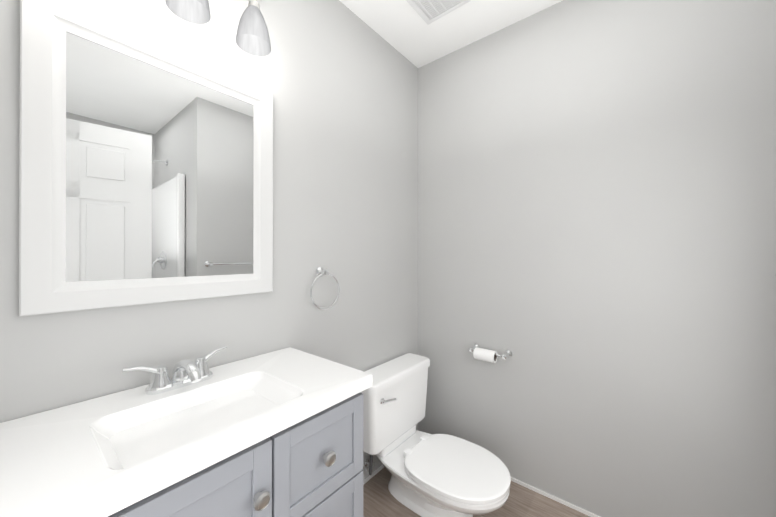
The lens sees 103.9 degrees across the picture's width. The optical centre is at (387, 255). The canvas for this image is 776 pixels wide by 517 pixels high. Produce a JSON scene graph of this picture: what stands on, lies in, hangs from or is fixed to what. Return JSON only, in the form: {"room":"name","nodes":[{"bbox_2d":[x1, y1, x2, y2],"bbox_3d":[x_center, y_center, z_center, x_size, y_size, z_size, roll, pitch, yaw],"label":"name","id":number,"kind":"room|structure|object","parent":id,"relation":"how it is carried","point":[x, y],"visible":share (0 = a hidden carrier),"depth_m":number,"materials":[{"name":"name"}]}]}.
{"room":"bathroom","nodes":[
{"label":"bathroom","id":0,"kind":"room"},
{"bbox_2d":[0,0,417,479],"bbox_3d":[-0.441,-0.020,1.302,0.100,2.440,2.100,0,0,39],"label":"wall","id":1,"kind":"structure","parent":0,"point":[338,79],"depth_m":1.28,"materials":[{"name":"paint"}]},
{"bbox_2d":[19,0,272,316],"bbox_3d":[-0.653,-0.247,0.946,0.017,0.777,0.630,0,0,39],"label":"mirror","id":2,"kind":"object","parent":1,"relation":"attached to","point":[145,169],"visible":1,"depth_m":0.86,"materials":[{"name":"white mirror"}]},
{"bbox_2d":[165,0,270,56],"bbox_3d":[-0.596,-0.877,0.888,0.182,0.357,0.580,0,0,39],"label":"sconce","id":3,"kind":"object","parent":1,"relation":"attached to","point":[252,37],"visible":1,"depth_m":0.97,"materials":[{"name":"white glass"}]},
{"bbox_2d":[310,267,339,309],"bbox_3d":[-0.291,0.147,1.366,0.047,0.190,0.164,0,0,39],"label":"towel ring","id":4,"kind":"object","parent":1,"relation":"attached to","point":[321,272],"visible":0.98,"depth_m":1.36,"materials":[{"name":"silver metal"}]},
{"bbox_2d":[363,465,384,484],"bbox_3d":[-0.109,1.193,1.620,0.007,0.016,0.930,0,0,39],"label":"baseboard","id":5,"kind":"structure","parent":1,"relation":"attached to","point":[381,467],"depth_m":1.65,"materials":[{"name":"white wood"}]},
{"bbox_2d":[339,0,562,67],"bbox_3d":[0.643,-1.272,0.420,2.900,0.060,2.100,0,0,39],"label":"ceiling","id":6,"kind":"structure","parent":0,"point":[403,28],"depth_m":1.61,"materials":[{"name":"paint"}]},
{"bbox_2d":[406,0,470,24],"bbox_3d":[0.229,-1.231,1.443,0.240,0.015,0.240,0,0,39],"label":"ceiling vent","id":7,"kind":"object","parent":6,"relation":"in","point":[429,11],"visible":0.96,"depth_m":1.50,"materials":[{"name":"white"}]},
{"bbox_2d":[363,467,589,516],"bbox_3d":[0.643,1.228,0.412,2.900,0.060,2.100,0,0,39],"label":"floor","id":8,"kind":"structure","parent":0,"point":[379,500],"depth_m":1.46,"materials":[{"name":"brown wood"}]},
{"bbox_2d":[0,346,372,516],"bbox_3d":[-0.481,0.748,0.795,0.470,0.902,0.816,0,0,39],"label":"bathroom vanity","id":9,"kind":"object","parent":8,"relation":"on","point":[278,433],"visible":1,"depth_m":0.71,"materials":[{"name":"grey"}]},
{"bbox_2d":[123,346,226,394],"bbox_3d":[-0.569,0.337,0.860,0.152,0.080,0.260,0,0,39],"label":"faucet","id":10,"kind":"object","parent":9,"relation":"on","point":[188,377],"depth_m":0.86,"materials":[{"name":"silver metal"}]},
{"bbox_2d":[361,353,510,516],"bbox_3d":[0.231,0.903,1.486,0.700,0.596,0.528,0,0,39],"label":"toilet","id":11,"kind":"object","parent":8,"relation":"on","point":[440,475],"visible":1,"depth_m":1.45,"materials":[{"name":"white ceramic"}]},
{"bbox_2d":[418,0,775,516],"bbox_3d":[0.869,-0.019,1.523,1.650,2.440,0.100,0,0,39],"label":"wall","id":12,"kind":"structure","parent":0,"point":[597,218],"depth_m":1.35,"materials":[{"name":"paint"}]},
{"bbox_2d":[469,344,511,362],"bbox_3d":[0.547,0.541,1.655,0.224,0.065,0.096,0,0,39],"label":"paper holder","id":13,"kind":"object","parent":12,"relation":"attached to","point":[486,355],"visible":1,"depth_m":1.63,"materials":[{"name":"white paper"}]},
{"bbox_2d":[511,477,599,516],"bbox_3d":[0.797,1.193,1.509,1.550,0.016,0.007,0,0,39],"label":"baseboard","id":14,"kind":"structure","parent":12,"relation":"attached to","point":[539,491],"depth_m":1.49,"materials":[{"name":"white wood"}]}
]}

